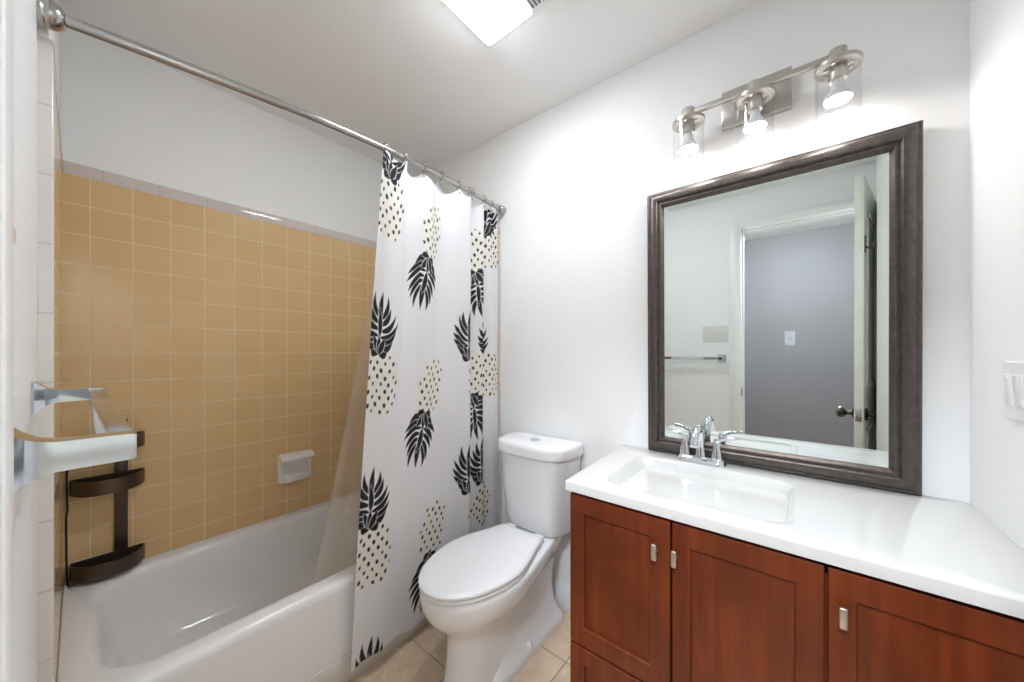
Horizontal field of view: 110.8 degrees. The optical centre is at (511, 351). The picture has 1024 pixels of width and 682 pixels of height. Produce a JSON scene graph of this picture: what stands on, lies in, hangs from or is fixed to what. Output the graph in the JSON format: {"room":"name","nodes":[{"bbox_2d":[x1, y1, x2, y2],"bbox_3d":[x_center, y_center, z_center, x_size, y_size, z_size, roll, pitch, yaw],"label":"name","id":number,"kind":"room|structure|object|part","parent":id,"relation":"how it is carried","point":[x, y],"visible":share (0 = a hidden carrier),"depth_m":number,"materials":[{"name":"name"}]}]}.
{"room":"bathroom","nodes":[
{"label":"bathroom","id":0,"kind":"room"},
{"bbox_2d":[14,0,62,681],"bbox_3d":[-0.729,0.012,0.462,2.400,2.420,0.136,0,0,39],"label":"wall","id":1,"kind":"structure","parent":0,"point":[49,140],"depth_m":0.77,"materials":[{"name":"white"}]},
{"bbox_2d":[0,0,13,681],"bbox_3d":[-0.042,0.169,-0.015,0.731,2.106,0.028,0,0,39],"label":"trim","id":2,"kind":"structure","parent":1,"relation":"attached to","point":[6,6],"depth_m":0.20,"materials":[{"name":"white paint"}]},
{"bbox_2d":[14,228,15,244],"bbox_3d":[-0.396,-0.096,0.271,0.164,0.120,0.011,0,0,39],"label":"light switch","id":3,"kind":"object","parent":1,"relation":"attached to","point":[14,228],"visible":0.06,"depth_m":0.30,"materials":[{"name":"white plastic"}]},
{"bbox_2d":[14,381,136,491],"bbox_3d":[-0.577,0.078,0.456,0.646,0.053,0.084,0,0,39],"label":"towel bar","id":4,"kind":"object","parent":1,"relation":"attached to","point":[114,440],"visible":0.95,"depth_m":0.28,"materials":[{"name":"silver metal"}]},
{"bbox_3d":[-0.807,0.078,0.643,0.052,0.053,0.084,0,0,39],"label":"post","id":5,"kind":"part","parent":4,"relation":"part of","materials":[{"name":"silver metal"}]},
{"bbox_3d":[-0.343,0.078,0.272,0.052,0.053,0.073,0,0,39],"label":"post","id":6,"kind":"part","parent":4,"relation":"part of","materials":[{"name":"silver metal"}]},
{"bbox_2d":[60,28,381,585],"bbox_3d":[-1.191,0.012,1.872,0.102,2.420,1.738,0,0,39],"label":"wall","id":7,"kind":"structure","parent":0,"point":[219,249],"depth_m":1.57,"materials":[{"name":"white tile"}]},
{"bbox_2d":[278,449,313,484],"bbox_3d":[-1.120,0.599,1.839,0.054,0.150,0.157,0,0,39],"label":"soap dish","id":8,"kind":"object","parent":7,"relation":"attached to","point":[293,466],"visible":1,"depth_m":1.83,"materials":[{"name":"white ceramic"}]},
{"bbox_2d":[59,0,759,176],"bbox_3d":[-0.223,-1.223,1.083,2.600,0.050,1.738,0,0,39],"label":"ceiling","id":9,"kind":"structure","parent":0,"point":[411,76],"depth_m":1.41,"materials":[{"name":"white paint"}]},
{"bbox_2d":[441,0,550,45],"bbox_3d":[-0.067,-1.180,1.139,0.342,0.036,0.342,0,0,39],"label":"recessed light","id":10,"kind":"object","parent":9,"relation":"in","point":[490,20],"visible":1,"depth_m":1.22,"materials":[{"name":"white plastic"}]},
{"bbox_2d":[348,608,570,681],"bbox_3d":[-0.223,1.247,1.083,2.600,0.050,1.738,0,0,39],"label":"floor","id":11,"kind":"structure","parent":0,"point":[421,657],"depth_m":1.39,"materials":[{"name":"beige tile"}]},
{"bbox_2d":[56,490,360,681],"bbox_3d":[-0.849,0.986,1.610,0.762,0.304,1.494,0,0,39],"label":"bathtub","id":12,"kind":"object","parent":11,"relation":"on","point":[270,600],"visible":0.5,"depth_m":1.32,"materials":[{"name":"white ceramic"}]},
{"bbox_2d":[65,419,144,586],"bbox_3d":[-1.509,0.549,1.318,0.101,0.573,0.198,0,0,39],"label":"shower caddy","id":13,"kind":"object","parent":12,"relation":"on","point":[123,558],"visible":0.7,"depth_m":1.32,"materials":[{"name":"brown metal"}]},
{"bbox_2d":[69,543,144,582],"bbox_3d":[-1.503,0.793,1.320,0.095,0.052,0.188,0,0,39],"label":"basket","id":14,"kind":"object","parent":13,"relation":"on","point":[123,557],"depth_m":1.31,"materials":[{"name":"black plastic"}]},
{"bbox_2d":[69,468,144,497],"bbox_3d":[-1.503,0.491,1.320,0.095,0.052,0.188,0,0,39],"label":"basket","id":15,"kind":"object","parent":13,"relation":"on","point":[122,479],"depth_m":1.30,"materials":[{"name":"black plastic"}]},
{"bbox_2d":[136,431,144,447],"bbox_3d":[-1.503,0.343,1.320,0.095,0.052,0.188,0,0,39],"label":"basket","id":16,"kind":"object","parent":13,"relation":"on","point":[140,434],"depth_m":1.39,"materials":[{"name":"black plastic"}]},
{"bbox_2d":[305,617,428,681],"bbox_3d":[-0.580,1.170,1.391,0.063,0.104,1.494,0,0,39],"label":"trim","id":17,"kind":"structure","parent":12,"relation":"attached to","point":[340,670],"depth_m":1.31,"materials":[{"name":"white"}]},
{"bbox_2d":[418,431,582,681],"bbox_3d":[-0.058,0.811,1.444,0.394,0.823,0.738,0,0,39],"label":"toilet","id":18,"kind":"object","parent":11,"relation":"on","point":[489,590],"visible":0.98,"depth_m":1.38,"materials":[{"name":"white porcelain"}]},
{"bbox_3d":[-0.120,0.806,1.349,0.350,0.014,0.509,0,0,39],"label":"seat","id":19,"kind":"part","parent":18,"relation":"part of","materials":[{"name":"white plastic"}]},
{"bbox_3d":[-0.117,0.786,1.352,0.350,0.023,0.520,0,0,39],"label":"seat lid","id":20,"kind":"part","parent":18,"relation":"part of","materials":[{"name":"white plastic"}]},
{"bbox_3d":[-0.051,1.018,1.434,0.354,0.408,0.720,0,0,39],"label":"bowl","id":21,"kind":"part","parent":18,"relation":"part of","materials":[{"name":"white ceramic"}]},
{"bbox_3d":[0.108,0.435,1.648,0.394,0.059,0.213,0,0,39],"label":"tank lid","id":22,"kind":"part","parent":18,"relation":"part of","materials":[{"name":"white ceramic"}]},
{"bbox_3d":[0.111,0.639,1.651,0.372,0.348,0.196,0,0,39],"label":"tank","id":23,"kind":"part","parent":18,"relation":"part of","materials":[{"name":"white ceramic"}]},
{"bbox_2d":[570,492,1023,681],"bbox_3d":[0.675,0.823,0.994,0.891,0.799,0.537,0,0,39],"label":"vanity cabinet","id":24,"kind":"object","parent":11,"relation":"on","point":[653,598],"visible":0.79,"depth_m":0.81,"materials":[{"name":"brown wood"}]},
{"bbox_3d":[0.297,1.006,1.002,0.290,0.233,0.020,0,0,39],"label":"drawer","id":25,"kind":"part","parent":24,"relation":"part of","materials":[{"name":"brown wood"}]},
{"bbox_3d":[0.297,0.658,1.002,0.290,0.449,0.020,0,0,39],"label":"door","id":26,"kind":"part","parent":24,"relation":"part of","materials":[{"name":"brown wood"}]},
{"bbox_3d":[0.369,0.514,0.914,0.013,0.041,0.026,0,0,39],"label":"knob","id":27,"kind":"part","parent":24,"relation":"part of","materials":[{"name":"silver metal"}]},
{"bbox_3d":[0.407,0.514,0.884,0.013,0.041,0.026,0,0,39],"label":"knob","id":28,"kind":"part","parent":24,"relation":"part of","materials":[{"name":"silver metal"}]},
{"bbox_3d":[0.527,0.658,0.816,0.291,0.449,0.020,0,0,39],"label":"door","id":29,"kind":"part","parent":24,"relation":"part of","materials":[{"name":"brown wood"}]},
{"bbox_2d":[565,444,1023,618],"bbox_3d":[0.666,0.452,1.012,0.930,0.118,0.523,0,0,39],"label":"countertop","id":30,"kind":"structure","parent":24,"relation":"on","point":[947,548],"depth_m":0.84,"materials":[{"name":"white stone"}]},
{"bbox_2d":[666,424,738,467],"bbox_3d":[0.666,0.322,1.254,0.165,0.141,0.175,0,0,-8],"label":"faucet","id":31,"kind":"object","parent":30,"relation":"on","point":[697,440],"visible":1,"depth_m":1.24,"materials":[{"name":"silver metal"}]},
{"bbox_3d":[0.615,0.330,1.307,0.084,0.086,0.038,0,0,39],"label":"lever handle","id":32,"kind":"part","parent":31,"relation":"part of","materials":[{"name":"silver metal"}]},
{"bbox_3d":[0.641,0.312,1.222,0.038,0.121,0.136,0,0,39],"label":"spout","id":33,"kind":"part","parent":31,"relation":"part of","materials":[{"name":"silver metal"}]},
{"bbox_3d":[0.730,0.330,1.214,0.084,0.086,0.038,0,0,39],"label":"lever handle","id":34,"kind":"part","parent":31,"relation":"part of","materials":[{"name":"silver metal"}]},
{"bbox_3d":[0.645,0.514,0.689,0.013,0.041,0.026,0,0,39],"label":"knob","id":35,"kind":"part","parent":24,"relation":"part of","materials":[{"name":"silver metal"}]},
{"bbox_3d":[0.758,0.658,0.627,0.296,0.449,0.020,0,0,39],"label":"door","id":36,"kind":"part","parent":24,"relation":"part of","materials":[{"name":"brown wood"}]},
{"bbox_2d":[424,0,969,589],"bbox_3d":[0.331,0.012,1.683,2.500,2.420,0.108,0,0,39],"label":"wall","id":37,"kind":"structure","parent":0,"point":[573,180],"depth_m":1.45,"materials":[{"name":"white painted drywall"}]},
{"bbox_2d":[36,0,505,214],"bbox_3d":[-0.514,-0.745,1.329,0.100,0.096,1.531,0,0,39],"label":"curtain rod","id":38,"kind":"object","parent":37,"relation":"attached to","point":[49,15],"visible":0.97,"depth_m":0.92,"materials":[{"name":"silver metal"}]},
{"bbox_2d":[351,150,497,672],"bbox_3d":[-0.299,0.206,1.586,0.105,1.921,0.827,0,0,36],"label":"shower curtain","id":39,"kind":"object","parent":38,"relation":"hanging from","point":[429,481],"visible":0.91,"depth_m":1.49,"materials":[{"name":"fabric"}]},
{"bbox_2d":[552,581,569,612],"bbox_3d":[0.219,1.172,1.706,0.716,0.100,0.014,0,0,39],"label":"baseboard","id":40,"kind":"structure","parent":37,"relation":"attached to","point":[561,594],"depth_m":1.68,"materials":[{"name":"white"}]},
{"bbox_2d":[672,44,863,154],"bbox_3d":[0.794,-0.801,1.152,0.496,0.238,0.147,0,0,39],"label":"wall lamp","id":41,"kind":"object","parent":37,"relation":"attached to","point":[749,104],"visible":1,"depth_m":1.13,"materials":[{"name":"silver metal"}]},
{"bbox_2d":[682,106,694,136],"bbox_3d":[0.628,-0.820,1.259,0.042,0.088,0.042,0,0,39],"label":"socket","id":42,"kind":"object","parent":41,"relation":"attached to","point":[688,125],"depth_m":1.24,"materials":[{"name":"silver metal"}]},
{"bbox_3d":[0.628,-0.749,1.259,0.063,0.055,0.063,0,0,39],"label":"bulb","id":43,"kind":"part","parent":41,"relation":"part of","materials":[{"name":"white glass"}]},
{"bbox_3d":[0.628,-0.718,1.259,0.061,0.006,0.061,0,0,39],"label":"bulb","id":44,"kind":"part","parent":41,"relation":"part of","materials":[{"name":"white glass"}]},
{"bbox_2d":[747,78,762,113],"bbox_3d":[0.780,-0.820,1.135,0.042,0.088,0.042,0,0,39],"label":"socket","id":45,"kind":"object","parent":41,"relation":"attached to","point":[755,100],"depth_m":1.12,"materials":[{"name":"silver metal"}]},
{"bbox_3d":[0.780,-0.749,1.135,0.063,0.055,0.063,0,0,39],"label":"bulb","id":46,"kind":"part","parent":41,"relation":"part of","materials":[{"name":"white glass"}]},
{"bbox_3d":[0.780,-0.718,1.135,0.061,0.006,0.061,0,0,39],"label":"bulb","id":47,"kind":"part","parent":41,"relation":"part of","materials":[{"name":"white glass"}]},
{"bbox_3d":[0.829,-0.855,1.204,0.196,0.130,0.022,0,0,39],"label":"plate","id":48,"kind":"part","parent":41,"relation":"part of","materials":[{"name":"silver metal"}]},
{"bbox_2d":[828,44,847,85],"bbox_3d":[0.932,-0.820,1.011,0.042,0.088,0.042,0,0,39],"label":"socket","id":49,"kind":"object","parent":41,"relation":"attached to","point":[837,71],"depth_m":1.00,"materials":[{"name":"silver metal"}]},
{"bbox_3d":[0.932,-0.749,1.011,0.063,0.055,0.063,0,0,39],"label":"bulb","id":50,"kind":"part","parent":41,"relation":"part of","materials":[{"name":"white glass"}]},
{"bbox_3d":[0.932,-0.718,1.011,0.061,0.006,0.061,0,0,39],"label":"bulb","id":51,"kind":"part","parent":41,"relation":"part of","materials":[{"name":"white glass"}]},
{"bbox_2d":[647,120,922,495],"bbox_3d":[0.828,-0.117,1.188,0.732,1.018,0.033,0,1,39],"label":"mirror","id":52,"kind":"object","parent":37,"relation":"attached to","point":[785,295],"visible":0.99,"depth_m":1.12,"materials":[{"name":"brown metal"}]},
{"bbox_3d":[0.834,-0.117,1.195,0.616,0.902,0.008,0,1,39],"label":"glass","id":53,"kind":"part","parent":52,"relation":"part of","materials":[{"name":"white mirror"}]},
{"bbox_2d":[970,0,1023,551],"bbox_3d":[0.715,0.012,0.255,0.100,2.420,1.638,0,0,39],"label":"wall","id":54,"kind":"structure","parent":0,"point":[996,26],"depth_m":0.80,"materials":[{"name":"white paint"}]},
{"bbox_2d":[1003,361,1023,422],"bbox_3d":[1.016,0.079,0.711,0.016,0.120,0.118,0,0,39],"label":"light switch","id":55,"kind":"object","parent":54,"relation":"attached to","point":[1013,371],"visible":1,"depth_m":0.72,"materials":[{"name":"white plastic"}]}
]}

